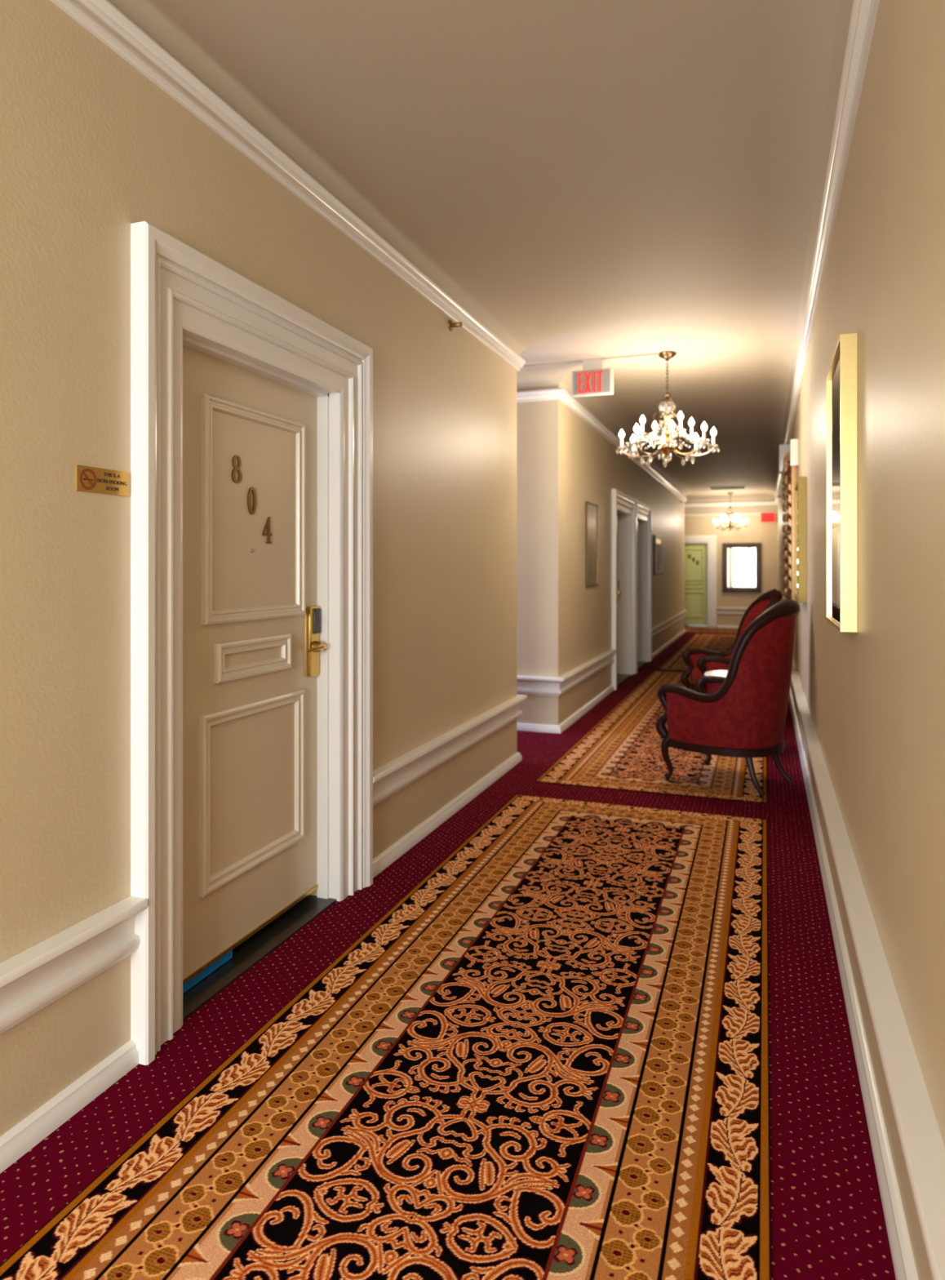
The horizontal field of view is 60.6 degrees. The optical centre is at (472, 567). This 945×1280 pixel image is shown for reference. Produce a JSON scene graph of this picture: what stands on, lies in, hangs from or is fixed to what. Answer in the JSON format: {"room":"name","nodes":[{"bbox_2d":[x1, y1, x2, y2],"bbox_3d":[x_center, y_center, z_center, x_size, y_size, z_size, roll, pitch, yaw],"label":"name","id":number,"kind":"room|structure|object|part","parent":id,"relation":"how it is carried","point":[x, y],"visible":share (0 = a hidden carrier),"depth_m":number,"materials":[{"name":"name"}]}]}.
{"room":"hotel corridor","nodes":[
{"label":"hotel corridor","id":0,"kind":"room"},
{"bbox_2d":[0,0,684,1136],"bbox_3d":[0.829,-0.125,7.410,0.300,2.950,20.500,0,0,20],"label":"wall","id":1,"kind":"structure","parent":0,"point":[91,148],"depth_m":2.20,"materials":[{"name":"beige paint"}]},
{"bbox_2d":[0,1040,138,1173],"bbox_3d":[-1.735,1.320,-0.032,0.038,0.060,4.760,0,0,20],"label":"baseboard","id":2,"kind":"structure","parent":1,"relation":"attached to","point":[34,1128],"depth_m":1.98,"materials":[{"name":"white wood"}]},
{"bbox_2d":[0,896,147,1034],"bbox_3d":[-1.721,0.974,-0.037,0.068,0.153,4.760,0,0,20],"label":"trim","id":3,"kind":"structure","parent":1,"relation":"attached to","point":[37,976],"depth_m":1.97,"materials":[{"name":"white wood"}]},
{"bbox_2d":[75,464,128,496],"bbox_3d":[-0.966,-0.226,2.115,0.005,0.066,0.176,0,0,20],"label":"wall plaque","id":4,"kind":"object","parent":1,"relation":"attached to","point":[88,479],"visible":1,"depth_m":2.11,"materials":[{"name":"gold metal"}]},
{"bbox_2d":[130,221,373,1065],"bbox_3d":[-0.801,0.215,2.879,0.315,2.310,1.350,0,0,20],"label":"door","id":5,"kind":"structure","parent":1,"relation":"in","point":[251,412],"depth_m":2.77,"materials":[{"name":"wood"}]},
{"bbox_3d":[-0.768,0.769,2.887,0.022,0.583,0.607,0,0,20],"label":"panel moulding","id":6,"kind":"part","parent":5,"relation":"part of","materials":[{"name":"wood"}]},
{"bbox_3d":[-0.771,0.317,2.879,0.022,0.130,0.440,0,0,20],"label":"panel moulding","id":7,"kind":"part","parent":5,"relation":"part of","materials":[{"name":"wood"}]},
{"bbox_3d":[-0.765,-0.190,2.895,0.022,0.750,0.605,0,0,20],"label":"panel moulding","id":8,"kind":"part","parent":5,"relation":"part of","materials":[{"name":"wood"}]},
{"bbox_3d":[-0.640,0.295,3.246,0.018,0.280,0.072,0,0,20],"label":"lock plate","id":9,"kind":"part","parent":5,"relation":"part of","materials":[{"name":"gold metal"}]},
{"bbox_3d":[-0.622,0.317,3.211,0.056,0.052,0.148,0,0,20],"label":"lever handle","id":10,"kind":"part","parent":5,"relation":"part of","materials":[{"name":"gold metal"}]},
{"bbox_2d":[49,0,525,371],"bbox_3d":[-2.439,-1.417,2.195,2.920,0.085,8.470,0,0,20],"label":"trim","id":11,"kind":"structure","parent":1,"relation":"attached to","point":[100,18],"depth_m":2.67,"materials":[{"name":"white wood"}]},
{"bbox_2d":[107,0,559,355],"bbox_3d":[-2.311,-1.530,2.255,3.120,0.180,8.670,0,0,20],"label":"trim","id":12,"kind":"structure","parent":1,"relation":"attached to","point":[226,45],"depth_m":2.93,"materials":[{"name":"paint"}]},
{"bbox_2d":[373,751,522,877],"bbox_3d":[-1.414,1.320,5.061,2.898,0.060,2.338,0,0,20],"label":"baseboard","id":13,"kind":"structure","parent":1,"relation":"attached to","point":[397,850],"depth_m":4.24,"materials":[{"name":"white wood"}]},
{"bbox_2d":[373,694,527,806],"bbox_3d":[-1.395,0.974,5.071,2.928,0.153,2.368,0,0,20],"label":"trim","id":14,"kind":"structure","parent":1,"relation":"attached to","point":[388,779],"depth_m":4.23,"materials":[{"name":"white wood"}]},
{"bbox_2d":[448,319,462,331],"bbox_3d":[-0.091,-1.335,4.446,0.064,0.064,0.064,0,0,20],"label":"sprinkler head","id":15,"kind":"object","parent":1,"relation":"attached to","point":[451,325],"visible":1,"depth_m":4.44},
{"bbox_2d":[585,501,598,586],"bbox_3d":[1.163,-0.223,7.863,0.020,0.805,0.540,0,0,20],"label":"wall mirror","id":16,"kind":"object","parent":1,"relation":"attached to","point":[591,509],"visible":1,"depth_m":7.82,"materials":[{"name":"grey mirror"}]},
{"bbox_2d":[516,388,687,502],"bbox_3d":[1.234,-1.417,12.293,2.960,0.085,11.140,0,0,20],"label":"trim","id":17,"kind":"structure","parent":1,"relation":"attached to","point":[560,394],"depth_m":7.44,"materials":[{"name":"white wood"}]},
{"bbox_2d":[516,362,697,497],"bbox_3d":[1.328,-1.530,12.259,3.160,0.180,11.540,0,0,20],"label":"trim","id":18,"kind":"structure","parent":1,"relation":"attached to","point":[605,408],"depth_m":7.87,"materials":[{"name":"paint"}]},
{"bbox_2d":[612,488,636,689],"bbox_3d":[1.695,0.250,9.670,0.310,2.240,1.500,0,0,20],"label":"door","id":19,"kind":"structure","parent":1,"relation":"in","point":[624,506],"depth_m":10.19,"materials":[{"name":"grey paint"}]},
{"bbox_3d":[1.818,0.295,10.146,0.018,0.280,0.072,0,0,20],"label":"lock plate","id":20,"kind":"part","parent":19,"relation":"part of","materials":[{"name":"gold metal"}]},
{"bbox_2d":[636,499,652,672],"bbox_3d":[2.208,0.250,11.090,0.310,2.240,1.440,0,0,20],"label":"door","id":21,"kind":"structure","parent":1,"relation":"in","point":[644,512],"depth_m":11.59,"materials":[{"name":"grey paint"}]},
{"bbox_2d":[653,534,662,574],"bbox_3d":[2.923,-0.195,12.714,0.030,0.610,0.900,0,0,20],"label":"framed picture","id":22,"kind":"object","parent":1,"relation":"attached to","point":[658,540],"visible":1,"depth_m":12.65,"materials":[{"name":"brown wood"}]},
{"bbox_2d":[652,629,686,658],"bbox_3d":[2.389,1.320,14.783,2.438,0.060,5.628,0,0,20],"label":"baseboard","id":23,"kind":"structure","parent":1,"relation":"attached to","point":[663,647],"depth_m":13.86,"materials":[{"name":"white wood"}]},
{"bbox_2d":[652,609,687,637],"bbox_3d":[2.408,0.974,14.792,2.468,0.153,5.658,0,0,20],"label":"trim","id":24,"kind":"structure","parent":1,"relation":"attached to","point":[665,624],"depth_m":13.83,"materials":[{"name":"white wood"}]},
{"bbox_2d":[0,626,896,1279],"bbox_3d":[0.713,1.400,8.276,5.112,0.100,22.250,0,0,20],"label":"floor","id":25,"kind":"structure","parent":0,"point":[828,1222],"depth_m":2.30,"materials":[{"name":"carpet"}]},
{"bbox_2d":[0,794,771,1279],"bbox_3d":[-0.121,1.347,1.687,1.398,0.006,6.090,0,0,20],"label":"runner rug","id":26,"kind":"object","parent":25,"relation":"on","point":[548,1059],"visible":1,"depth_m":2.05,"materials":[{"name":"multicoloured carpet"}]},
{"bbox_2d":[535,671,767,804],"bbox_3d":[2.021,1.347,7.564,1.368,0.006,5.760,0,0,20],"label":"runner rug","id":27,"kind":"object","parent":25,"relation":"on","point":[623,751],"visible":0.56,"depth_m":5.52,"materials":[{"name":"multicoloured carpet"}]},
{"bbox_2d":[704,670,728,676],"bbox_3d":[1.978,1.066,6.027,0.484,0.544,0.484,0,0,20],"label":"side table","id":28,"kind":"object","parent":27,"relation":"on","point":[716,673],"visible":0.04,"depth_m":6.09,"materials":[{"name":"white stone"}]},
{"bbox_2d":[655,597,799,795],"bbox_3d":[1.638,0.760,5.059,0.795,1.160,0.666,0,0,44],"label":"armchair","id":29,"kind":"object","parent":27,"relation":"on","point":[743,713],"visible":1,"depth_m":4.78,"materials":[{"name":"red fabric"}]},
{"bbox_3d":[1.231,1.187,5.093,0.091,0.306,0.061,0,0,7],"label":"leg","id":30,"kind":"part","parent":29,"relation":"part of","materials":[{"name":"brown wood"}]},
{"bbox_3d":[1.588,1.187,5.464,0.061,0.306,0.091,0,0,-9],"label":"leg","id":31,"kind":"part","parent":29,"relation":"part of","materials":[{"name":"brown wood"}]},
{"bbox_3d":[1.610,1.085,5.086,0.644,0.095,0.626,0,0,44],"label":"seat rail","id":32,"kind":"part","parent":29,"relation":"part of","materials":[{"name":"brown wood"}]},
{"bbox_3d":[1.664,1.208,4.778,0.041,0.259,0.150,0,0,-26],"label":"leg","id":33,"kind":"part","parent":29,"relation":"part of","materials":[{"name":"brown wood"}]},
{"bbox_3d":[1.919,1.208,5.044,0.150,0.259,0.041,0,0,24],"label":"leg","id":34,"kind":"part","parent":29,"relation":"part of","materials":[{"name":"brown wood"}]},
{"bbox_2d":[680,588,782,693],"bbox_3d":[2.259,0.760,6.979,0.795,1.160,0.666,0,0,2],"label":"armchair","id":35,"kind":"object","parent":27,"relation":"on","point":[702,660],"visible":0.39,"depth_m":7.12,"materials":[{"name":"red fabric"}]},
{"bbox_3d":[2.221,1.085,6.981,0.644,0.095,0.626,0,0,2],"label":"seat rail","id":36,"kind":"part","parent":35,"relation":"part of","materials":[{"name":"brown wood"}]},
{"bbox_2d":[691,667,702,684],"bbox_3d":[2.176,0.938,6.982,0.510,0.153,0.500,0,0,2],"label":"seat cushion","id":37,"kind":"object","parent":35,"relation":"on","point":[697,673],"depth_m":6.99,"materials":[{"name":"red fabric"}]},
{"bbox_3d":[1.954,0.931,6.989,0.012,0.315,0.570,0,0,2],"label":"arm panel","id":38,"kind":"part","parent":35,"relation":"part of","materials":[{"name":"red fabric"}]},
{"bbox_2d":[657,633,736,671],"bbox_3d":[4.122,1.347,13.344,1.348,0.006,6.100,0,0,20],"label":"runner rug","id":39,"kind":"object","parent":25,"relation":"on","point":[713,642],"visible":0.43,"depth_m":13.84,"materials":[{"name":"brown carpet"}]},
{"bbox_2d":[684,627,737,633],"bbox_3d":[4.478,1.347,17.601,3.650,0.006,1.250,0,0,20],"label":"runner rug","id":40,"kind":"object","parent":25,"relation":"on","point":[688,629],"visible":0.25,"depth_m":17.25,"materials":[{"name":"brown carpet"}]},
{"bbox_2d":[244,0,769,496],"bbox_3d":[0.710,-1.650,8.266,5.112,0.100,22.270,0,0,20],"label":"ceiling","id":41,"kind":"structure","parent":0,"point":[606,161],"depth_m":3.15,"materials":[{"name":"paint"}]},
{"bbox_2d":[522,352,659,368],"bbox_3d":[0.333,-1.593,6.419,2.260,0.014,0.040,0,0,20],"label":"ceiling raceway","id":42,"kind":"structure","parent":41,"relation":"attached to","point":[654,353],"depth_m":6.20,"materials":[{"name":"paint"}]},
{"bbox_2d":[572,358,613,397],"bbox_3d":[0.921,-1.461,6.208,0.315,0.278,0.058,0,0,20],"label":"exit sign","id":43,"kind":"object","parent":41,"relation":"hanging from","point":[593,380],"visible":1,"depth_m":6.19,"materials":[{"name":"red"}]},
{"bbox_3d":[0.911,-1.423,6.188,0.285,0.177,0.003,0,0,20],"label":"panel","id":44,"kind":"part","parent":43,"relation":"part of","materials":[{"name":"white plastic"}]},
{"bbox_2d":[616,351,719,466],"bbox_3d":[1.454,-1.186,6.035,0.696,0.829,0.696,0,0,31],"label":"chandelier","id":45,"kind":"object","parent":41,"relation":"hanging from","point":[667,407],"visible":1,"depth_m":6.00,"materials":[{"name":"brown metal"}]},
{"bbox_3d":[1.123,-1.008,6.084,0.041,0.066,0.041,0,0,8],"label":"bulb","id":46,"kind":"part","parent":45,"relation":"part of","materials":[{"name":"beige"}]},
{"bbox_3d":[1.254,-1.008,6.304,0.041,0.066,0.041,0,0,8],"label":"bulb","id":47,"kind":"part","parent":45,"relation":"part of","materials":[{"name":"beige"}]},
{"bbox_3d":[1.185,-1.008,5.836,0.041,0.066,0.041,0,0,8],"label":"bulb","id":48,"kind":"part","parent":45,"relation":"part of","materials":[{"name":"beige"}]},
{"bbox_3d":[1.273,-0.864,6.062,0.313,0.081,0.012,0,0,8],"label":"arm","id":49,"kind":"part","parent":45,"relation":"part of","materials":[{"name":"brown metal"}]},
{"bbox_3d":[1.260,-1.098,5.987,0.041,0.066,0.041,0,0,8],"label":"bulb","id":50,"kind":"part","parent":45,"relation":"part of","materials":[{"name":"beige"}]},
{"bbox_3d":[1.345,-0.864,6.182,0.012,0.081,0.313,0,0,-37],"label":"arm","id":51,"kind":"part","parent":45,"relation":"part of","materials":[{"name":"brown metal"}]},
{"bbox_3d":[1.307,-0.864,5.926,0.313,0.081,0.012,0,0,-37],"label":"arm","id":52,"kind":"part","parent":45,"relation":"part of","materials":[{"name":"brown metal"}]},
{"bbox_3d":[1.343,-0.970,6.007,0.179,0.068,0.012,0,0,-14],"label":"arm","id":53,"kind":"part","parent":45,"relation":"part of","materials":[{"name":"brown metal"}]},
{"bbox_3d":[1.405,-1.098,6.229,0.041,0.066,0.041,0,0,8],"label":"bulb","id":54,"kind":"part","parent":45,"relation":"part of","materials":[{"name":"beige glass"}]},
{"bbox_3d":[1.426,-0.970,6.147,0.012,0.068,0.179,0,0,-14],"label":"arm","id":55,"kind":"part","parent":45,"relation":"part of","materials":[{"name":"brown metal"}]},
{"bbox_3d":[1.454,-1.431,6.035,0.017,0.244,0.017,0,0,-37],"label":"chain","id":56,"kind":"part","parent":45,"relation":"part of","materials":[{"name":"brown metal"}]},
{"bbox_2d":[658,400,676,415],"bbox_3d":[1.454,-1.191,6.035,0.130,0.114,0.124,0,0,8],"label":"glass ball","id":57,"kind":"object","parent":45,"relation":"on","point":[668,407],"depth_m":5.99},
{"bbox_3d":[1.427,-0.864,5.854,0.012,0.081,0.313,0,0,8],"label":"arm","id":58,"kind":"part","parent":45,"relation":"part of","materials":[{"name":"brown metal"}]},
{"bbox_3d":[1.405,-1.008,5.704,0.041,0.066,0.041,0,0,8],"label":"bulb","id":59,"kind":"part","parent":45,"relation":"part of","materials":[{"name":"beige glass"}]},
{"bbox_3d":[1.503,-1.098,5.841,0.041,0.066,0.041,0,0,8],"label":"bulb","id":60,"kind":"part","parent":45,"relation":"part of","materials":[{"name":"beige glass"}]},
{"bbox_3d":[1.566,-0.970,6.063,0.179,0.068,0.012,0,0,-14],"label":"arm","id":61,"kind":"part","parent":45,"relation":"part of","materials":[{"name":"brown metal"}]},
{"bbox_3d":[1.601,-0.864,6.144,0.313,0.081,0.012,0,0,-37],"label":"arm","id":62,"kind":"part","parent":45,"relation":"part of","materials":[{"name":"brown metal"}]},
{"bbox_3d":[1.563,-0.864,5.888,0.012,0.081,0.313,0,0,-37],"label":"arm","id":63,"kind":"part","parent":45,"relation":"part of","materials":[{"name":"brown metal"}]},
{"bbox_3d":[1.648,-1.098,6.084,0.041,0.066,0.041,0,0,8],"label":"bulb","id":64,"kind":"part","parent":45,"relation":"part of","materials":[{"name":"beige glass"}]},
{"bbox_3d":[1.635,-0.864,6.008,0.313,0.081,0.012,0,0,8],"label":"arm","id":65,"kind":"part","parent":45,"relation":"part of","materials":[{"name":"brown metal"}]},
{"bbox_3d":[1.654,-1.008,5.766,0.041,0.066,0.041,0,0,8],"label":"bulb","id":66,"kind":"part","parent":45,"relation":"part of","materials":[{"name":"beige glass"}]},
{"bbox_3d":[1.786,-1.008,5.986,0.041,0.066,0.041,0,0,8],"label":"bulb","id":67,"kind":"part","parent":45,"relation":"part of","materials":[{"name":"beige glass"}]},
{"bbox_2d":[707,485,746,489],"bbox_3d":[5.089,-1.595,16.131,0.720,0.019,0.600,0,0,20],"label":"ceiling vent","id":68,"kind":"object","parent":41,"relation":"in","point":[724,487],"visible":1,"depth_m":16.10,"materials":[{"name":"grey metal"}]},
{"bbox_2d":[712,492,748,531],"bbox_3d":[5.489,-1.186,17.208,0.696,0.829,0.696,0,0,31],"label":"chandelier","id":69,"kind":"object","parent":41,"relation":"hanging from","point":[730,511],"visible":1,"depth_m":17.18,"materials":[{"name":"brown metal"}]},
{"bbox_2d":[727,509,733,514],"bbox_3d":[5.490,-1.191,17.209,0.130,0.114,0.124,0,0,8],"label":"crystal vase","id":70,"kind":"object","parent":69,"relation":"on","point":[730,511],"depth_m":17.17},
{"bbox_2d":[516,401,528,723],"bbox_3d":[-0.768,-0.125,7.211,2.650,2.950,0.120,0,0,20],"label":"wall","id":71,"kind":"structure","parent":0,"point":[522,407],"depth_m":6.72,"materials":[{"name":"beige paint"}]},
{"bbox_2d":[516,684,614,733],"bbox_3d":[-0.240,1.320,8.249,2.938,0.060,2.488,0,0,20],"label":"baseboard","id":72,"kind":"structure","parent":71,"relation":"attached to","point":[560,728],"depth_m":6.80,"materials":[{"name":"white wood"}]},
{"bbox_2d":[516,648,617,696],"bbox_3d":[-0.231,0.974,8.230,2.968,0.153,2.518,0,0,20],"label":"trim","id":73,"kind":"structure","parent":71,"relation":"attached to","point":[526,685],"depth_m":6.71,"materials":[{"name":"white wood"}]},
{"bbox_2d":[684,505,777,627],"bbox_3d":[4.769,-0.125,18.506,4.382,2.950,0.150,0,0,20],"label":"wall","id":74,"kind":"structure","parent":0,"point":[765,533],"depth_m":18.00,"materials":[{"name":"beige paint"}]},
{"bbox_2d":[684,534,716,627],"bbox_3d":[4.881,0.310,18.407,1.300,2.080,0.140,0,0,20],"label":"door","id":75,"kind":"structure","parent":74,"relation":"in","point":[700,558],"depth_m":18.33,"materials":[{"name":"green paint"}]},
{"bbox_3d":[4.888,0.840,18.426,0.720,0.580,0.020,0,0,20],"label":"panel moulding","id":76,"kind":"part","parent":75,"relation":"part of","materials":[{"name":"green paint"}]},
{"bbox_3d":[4.888,0.410,18.426,0.720,0.120,0.020,0,0,20],"label":"panel moulding","id":77,"kind":"part","parent":75,"relation":"part of","materials":[{"name":"green paint"}]},
{"bbox_3d":[4.888,-0.065,18.426,0.720,0.730,0.020,0,0,20],"label":"panel moulding","id":78,"kind":"part","parent":75,"relation":"part of","materials":[{"name":"green paint"}]},
{"bbox_2d":[684,505,777,514],"bbox_3d":[4.682,-1.292,18.457,4.252,0.195,0.022,0,0,20],"label":"trim","id":79,"kind":"structure","parent":74,"relation":"attached to","point":[745,508],"depth_m":18.04,"materials":[{"name":"paint"}]},
{"bbox_2d":[684,512,777,515],"bbox_3d":[4.682,-1.190,18.441,4.262,0.040,0.030,0,0,20],"label":"trim","id":80,"kind":"structure","parent":74,"relation":"attached to","point":[746,513],"depth_m":18.11,"materials":[{"name":"white wood"}]},
{"bbox_2d":[722,542,761,592],"bbox_3d":[5.980,0.000,17.962,0.820,1.100,0.050,0,0,20],"label":"wall mirror","id":81,"kind":"object","parent":74,"relation":"attached to","point":[741,562],"visible":1,"depth_m":17.96,"materials":[{"name":"white mirror"}]},
{"bbox_2d":[728,547,755,586],"bbox_3d":[5.984,0.000,17.974,0.600,0.880,0.015,0,0,20],"label":"mirror glass","id":82,"kind":"object","parent":81,"relation":"attached to","point":[741,561],"depth_m":17.97,"materials":[{"name":"white mirror"}]},
{"bbox_2d":[760,512,775,522],"bbox_3d":[6.493,-1.100,17.762,0.310,0.220,0.057,0,0,20],"label":"exit sign","id":83,"kind":"object","parent":74,"relation":"attached to","point":[765,517],"visible":1,"depth_m":17.74,"materials":[{"name":"red plastic"}]},
{"bbox_2d":[777,0,944,1279],"bbox_3d":[3.015,-0.125,7.390,0.120,2.950,21.950,0,0,20],"label":"wall","id":84,"kind":"structure","parent":0,"point":[875,695],"depth_m":1.76,"materials":[{"name":"beige paint"}]},
{"bbox_2d":[684,0,853,503],"bbox_3d":[0.987,-1.530,8.150,4.312,0.180,22.000,0,0,20],"label":"trim","id":85,"kind":"structure","parent":84,"relation":"attached to","point":[808,38],"depth_m":3.17,"materials":[{"name":"paint"}]},
{"bbox_2d":[684,0,879,506],"bbox_3d":[0.961,-1.417,8.138,4.272,0.085,21.960,0,0,20],"label":"trim","id":86,"kind":"structure","parent":84,"relation":"attached to","point":[864,12],"depth_m":2.85,"materials":[{"name":"white wood"}]},
{"bbox_2d":[779,444,790,473],"bbox_3d":[3.510,-1.220,9.098,0.110,0.300,0.220,0,0,20],"label":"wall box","id":87,"kind":"object","parent":84,"relation":"attached to","point":[784,449],"visible":0.72,"depth_m":9.00,"materials":[{"name":"white plastic"}]},
{"bbox_2d":[782,452,798,602],"bbox_3d":[2.859,-0.349,7.291,0.106,1.385,1.109,0,0,20],"label":"ornate mirror","id":88,"kind":"object","parent":84,"relation":"attached to","point":[790,473],"visible":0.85,"depth_m":6.82,"materials":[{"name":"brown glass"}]},
{"bbox_3d":[2.882,-0.280,7.273,0.050,1.200,1.000,0,0,20],"label":"frame","id":89,"kind":"part","parent":88,"relation":"part of","materials":[{"name":"gold metal"}]},
{"bbox_2d":[790,439,798,466],"bbox_3d":[2.718,-0.960,6.833,0.060,0.220,0.220,0,0,20],"label":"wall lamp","id":90,"kind":"object","parent":84,"relation":"attached to","point":[793,442],"visible":0.8,"depth_m":6.73,"materials":[{"name":"white glass"}]},
{"bbox_2d":[795,476,807,602],"bbox_3d":[2.295,-0.185,5.657,0.055,0.830,0.700,0,0,20],"label":"wall mirror","id":91,"kind":"object","parent":84,"relation":"attached to","point":[801,486],"visible":1,"depth_m":5.33,"materials":[{"name":"gold metal"}]},
{"bbox_2d":[796,486,798,595],"bbox_3d":[2.300,-0.185,5.655,0.045,0.770,0.640,0,0,20],"label":"mirror glass","id":92,"kind":"object","parent":91,"relation":"attached to","point":[797,486],"depth_m":5.69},
{"bbox_2d":[717,625,919,1279],"bbox_3d":[2.372,1.320,7.628,1.272,0.060,21.960,0,0,20],"label":"baseboard","id":93,"kind":"structure","parent":84,"relation":"attached to","point":[904,1262],"depth_m":2.08,"materials":[{"name":"white wood"}]},
{"bbox_2d":[717,607,944,1279],"bbox_3d":[2.372,0.974,7.628,1.272,0.153,21.960,0,0,20],"label":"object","id":94,"kind":"structure","parent":84,"relation":"attached to","point":[923,1148],"depth_m":1.56,"materials":[{"name":"white wood"}]},
{"bbox_2d":[826,332,857,632],"bbox_3d":[1.234,-0.255,2.712,0.048,0.900,0.600,0,0,20],"label":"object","id":95,"kind":"object","parent":84,"relation":"attached to","point":[842,379],"visible":1,"depth_m":2.44,"materials":[{"name":"gold metal"}]},
{"bbox_2d":[829,351,839,624],"bbox_3d":[1.239,-0.255,2.710,0.038,0.874,0.574,0,0,20],"label":"mirror glass","id":96,"kind":"object","parent":95,"relation":"attached to","point":[834,369],"depth_m":2.77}
]}

